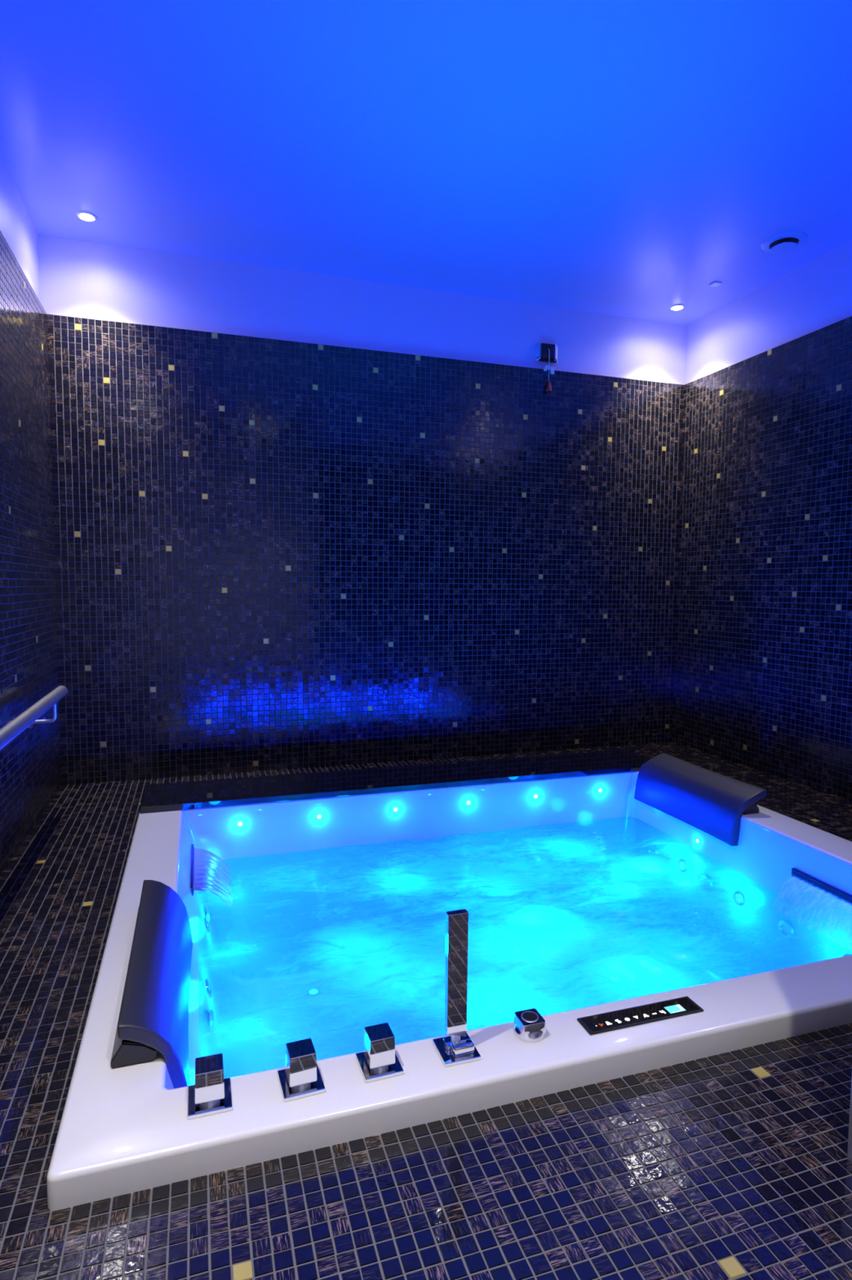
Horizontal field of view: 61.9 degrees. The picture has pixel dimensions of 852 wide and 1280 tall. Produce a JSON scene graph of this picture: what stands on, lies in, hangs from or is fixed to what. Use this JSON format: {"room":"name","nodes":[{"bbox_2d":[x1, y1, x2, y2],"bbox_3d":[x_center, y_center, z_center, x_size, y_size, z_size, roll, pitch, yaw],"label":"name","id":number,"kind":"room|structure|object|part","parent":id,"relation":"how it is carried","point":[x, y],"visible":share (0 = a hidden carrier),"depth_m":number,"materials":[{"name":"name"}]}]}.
{"room":"spa hot tub room","nodes":[
{"label":"spa hot tub room","id":0,"kind":"room"},
{"bbox_2d":[0,151,62,876],"bbox_3d":[-0.863,-0.060,0.931,0.124,2.616,3.322,-1,5,-18],"label":"wall","id":1,"kind":"structure","parent":0,"point":[31,764],"depth_m":2.06,"materials":[{"name":"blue tile"}]},
{"bbox_2d":[0,685,67,750],"bbox_3d":[-0.771,0.291,1.004,0.084,0.110,2.554,-1,5,-18],"label":"handrail","id":2,"kind":"object","parent":1,"relation":"attached to","point":[28,717],"visible":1,"depth_m":1.79,"materials":[{"name":"silver metal"}]},
{"bbox_2d":[38,234,687,785],"bbox_3d":[-0.088,-0.208,2.959,2.844,2.616,0.124,-1,5,-18],"label":"wall","id":3,"kind":"structure","parent":0,"point":[301,519],"depth_m":2.80,"materials":[{"name":"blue tile"}]},
{"bbox_2d":[534,342,557,392],"bbox_3d":[0.519,-1.159,3.017,0.109,0.209,0.046,-1,5,-18],"label":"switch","id":4,"kind":"object","parent":3,"relation":"attached to","point":[544,352],"visible":1,"depth_m":3.01,"materials":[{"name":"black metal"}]},
{"bbox_3d":[0.517,-1.187,3.020,0.080,0.008,0.012,-1,5,-18],"label":"sill","id":5,"kind":"part","parent":4,"relation":"part of","materials":[{"name":"black plastic"}]},
{"bbox_3d":[0.521,-1.077,3.014,0.027,0.046,0.027,-1,5,-18],"label":"red pull","id":6,"kind":"part","parent":4,"relation":"part of","materials":[{"name":"red plastic"}]},
{"bbox_2d":[0,0,851,325],"bbox_3d":[0.441,-1.337,1.252,2.644,0.100,3.322,-1,5,-18],"label":"ceiling","id":7,"kind":"structure","parent":0,"point":[626,158],"depth_m":1.89,"materials":[{"name":"blue"}]},
{"bbox_2d":[75,211,97,222],"bbox_3d":[-1.103,-1.373,2.307,0.064,0.009,0.064,-1,5,-18],"label":"recessed light","id":8,"kind":"object","parent":7,"relation":"in","point":[85,215],"visible":1,"depth_m":2.30,"materials":[{"name":"white glass"}]},
{"bbox_2d":[669,304,684,311],"bbox_3d":[1.069,-1.412,3.021,0.064,0.009,0.064,-1,5,-18],"label":"recessed light","id":9,"kind":"object","parent":7,"relation":"in","point":[676,307],"visible":1,"depth_m":3.01,"materials":[{"name":"white glass"}]},
{"bbox_2d":[709,281,722,286],"bbox_3d":[1.136,-1.395,2.783,0.034,0.005,0.034,-1,5,-18],"label":"ceiling sensor","id":10,"kind":"object","parent":7,"relation":"attached to","point":[715,283],"visible":1,"depth_m":2.78,"materials":[{"name":"white plastic"}]},
{"bbox_2d":[760,231,808,253],"bbox_3d":[1.233,-1.359,2.446,0.146,0.025,0.146,-1,5,-18],"label":"ceiling vent","id":11,"kind":"object","parent":7,"relation":"in","point":[786,242],"visible":1,"depth_m":2.43,"materials":[{"name":"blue plastic"}]},
{"bbox_2d":[0,741,851,1279],"bbox_3d":[0.430,0.648,1.391,2.600,0.052,3.300,-1,5,-18],"label":"floor","id":12,"kind":"structure","parent":0,"point":[734,1165],"depth_m":0.88,"materials":[{"name":"grey tile"}]},
{"bbox_2d":[139,749,650,813],"bbox_3d":[-0.015,0.503,2.514,1.840,0.061,0.251,-1,5,-18],"label":"stone ledge","id":13,"kind":"object","parent":12,"relation":"on","point":[156,797],"visible":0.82,"depth_m":2.43,"materials":[{"name":"black"}]},
{"bbox_2d":[46,770,851,1211],"bbox_3d":[0.200,0.771,1.874,1.856,0.558,1.600,-1,5,-18],"label":"bathtub","id":14,"kind":"object","parent":12,"relation":"in","point":[126,1129],"depth_m":1.82,"materials":[{"name":"white plastic"}]},
{"bbox_2d":[111,880,192,1088],"bbox_3d":[-0.470,0.597,1.255,0.106,0.157,0.520,-1,5,-18],"label":"headrest cover","id":15,"kind":"object","parent":14,"relation":"on","point":[153,1015],"visible":0.96,"depth_m":1.14,"materials":[{"name":"grey plastic"}]},
{"bbox_3d":[-0.651,0.635,1.974,0.009,0.020,0.330,-1,5,-18],"label":"waterfall spout","id":16,"kind":"part","parent":14,"relation":"part of","materials":[{"name":"black plastic"}]},
{"bbox_2d":[193,851,194,893],"bbox_3d":[-0.646,0.637,1.975,0.001,0.008,0.318,-1,5,-18],"label":"outlet","id":17,"kind":"object","parent":14,"relation":"attached to","point":[193,851],"depth_m":1.94,"materials":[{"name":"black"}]},
{"bbox_3d":[-0.286,0.579,0.938,0.037,0.040,0.037,-1,5,-18],"label":"handle","id":18,"kind":"part","parent":14,"relation":"part of","materials":[{"name":"silver metal"}]},
{"bbox_3d":[-0.286,0.584,0.938,0.055,0.050,0.058,-1,5,-18],"label":"tap knob","id":19,"kind":"part","parent":14,"relation":"part of","materials":[{"name":"silver metal"}]},
{"bbox_3d":[-0.286,0.606,0.940,0.055,0.005,0.058,-1,5,-18],"label":"plate","id":20,"kind":"part","parent":14,"relation":"part of","materials":[{"name":"silver metal"}]},
{"bbox_2d":[194,848,234,906],"bbox_3d":[-0.596,0.666,1.994,0.103,0.064,0.310,-1,5,-18],"label":"water","id":21,"kind":"object","parent":14,"relation":"in","point":[202,862],"visible":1,"depth_m":1.99,"materials":[{"name":"blue liquid"}]},
{"bbox_3d":[-0.171,0.577,0.970,0.037,0.040,0.037,-1,5,-21],"label":"handle","id":22,"kind":"part","parent":14,"relation":"part of","materials":[{"name":"silver metal"}]},
{"bbox_3d":[-0.171,0.582,0.971,0.055,0.050,0.058,-1,5,-21],"label":"tap knob","id":23,"kind":"part","parent":14,"relation":"part of","materials":[{"name":"silver metal"}]},
{"bbox_3d":[-0.171,0.604,0.972,0.055,0.005,0.058,-1,5,-21],"label":"plate","id":24,"kind":"part","parent":14,"relation":"part of","materials":[{"name":"silver metal"}]},
{"bbox_3d":[-0.066,0.575,1.007,0.037,0.040,0.037,-1,5,-20],"label":"handle","id":25,"kind":"part","parent":14,"relation":"part of","materials":[{"name":"silver metal"}]},
{"bbox_3d":[-0.066,0.580,1.008,0.055,0.050,0.058,-1,5,-20],"label":"tap knob","id":26,"kind":"part","parent":14,"relation":"part of","materials":[{"name":"silver metal"}]},
{"bbox_3d":[-0.067,0.602,1.009,0.055,0.005,0.058,-1,5,-20],"label":"plate","id":27,"kind":"part","parent":14,"relation":"part of","materials":[{"name":"silver metal"}]},
{"bbox_2d":[432,909,480,1066],"bbox_3d":[0.045,0.499,1.034,0.055,0.210,0.058,-1,5,-18],"label":"shower","id":28,"kind":"object","parent":14,"relation":"on","point":[458,1048],"visible":1,"depth_m":1.03,"materials":[{"name":"silver metal"}]},
{"bbox_3d":[0.044,0.601,1.042,0.055,0.005,0.058,-1,5,-18],"label":"plate","id":29,"kind":"part","parent":28,"relation":"part of","materials":[{"name":"silver metal"}]},
{"bbox_2d":[198,817,831,1043],"bbox_3d":[0.224,0.715,1.819,1.553,0.018,1.254,-1,5,-18],"label":"water","id":30,"kind":"object","parent":14,"relation":"in","point":[667,963],"visible":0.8,"depth_m":1.69,"materials":[{"name":"blue liquid"}]},
{"bbox_3d":[0.159,0.587,1.085,0.047,0.026,0.047,-1,5,-18],"label":"air control knob","id":31,"kind":"part","parent":14,"relation":"part of","materials":[{"name":"silver metal"}]},
{"bbox_2d":[577,995,703,1035],"bbox_3d":[0.342,0.597,1.131,0.208,0.004,0.041,-1,5,-18],"label":"control panel","id":32,"kind":"object","parent":14,"relation":"on","point":[680,1006],"visible":1,"depth_m":1.13,"materials":[{"name":"black plastic"}]},
{"bbox_2d":[634,752,766,846],"bbox_3d":[0.897,0.518,2.374,0.125,0.165,0.500,-1,5,-18],"label":"headrest cover","id":33,"kind":"object","parent":14,"relation":"on","point":[713,803],"visible":1,"depth_m":2.31,"materials":[{"name":"grey plastic"}]},
{"bbox_2d":[772,877,851,951],"bbox_3d":[1.006,0.689,1.756,0.088,0.076,0.334,-1,5,-18],"label":"water","id":34,"kind":"object","parent":14,"relation":"in","point":[831,925],"visible":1,"depth_m":1.78,"materials":[{"name":"blue liquid"}]},
{"bbox_3d":[1.055,0.645,1.768,0.012,0.022,0.354,-1,5,-18],"label":"waterfall spout","id":35,"kind":"part","parent":14,"relation":"part of","materials":[{"name":"black plastic"}]},
{"bbox_2d":[792,872,851,904],"bbox_3d":[1.049,0.648,1.766,0.001,0.008,0.342,-1,5,-18],"label":"outlet","id":36,"kind":"object","parent":14,"relation":"attached to","point":[842,894],"depth_m":1.84,"materials":[{"name":"black"}]},
{"bbox_2d":[672,239,851,800],"bbox_3d":[1.727,-0.105,1.762,0.124,2.616,3.322,-1,5,-18],"label":"wall","id":37,"kind":"structure","parent":0,"point":[763,669],"depth_m":2.75,"materials":[{"name":"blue tile"}]},
{"bbox_3d":[1.206,-0.301,0.989,1.338,1.916,0.102,-1,5,-18],"label":"wall partition","id":38,"kind":"structure","parent":0,"visible":0},
{"bbox_2d":[847,1074,851,1163],"bbox_3d":[0.564,-0.290,0.782,0.012,1.916,0.108,-1,5,-18],"label":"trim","id":39,"kind":"structure","parent":38,"relation":"attached to","point":[850,1135],"depth_m":0.90,"materials":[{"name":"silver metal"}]}
]}

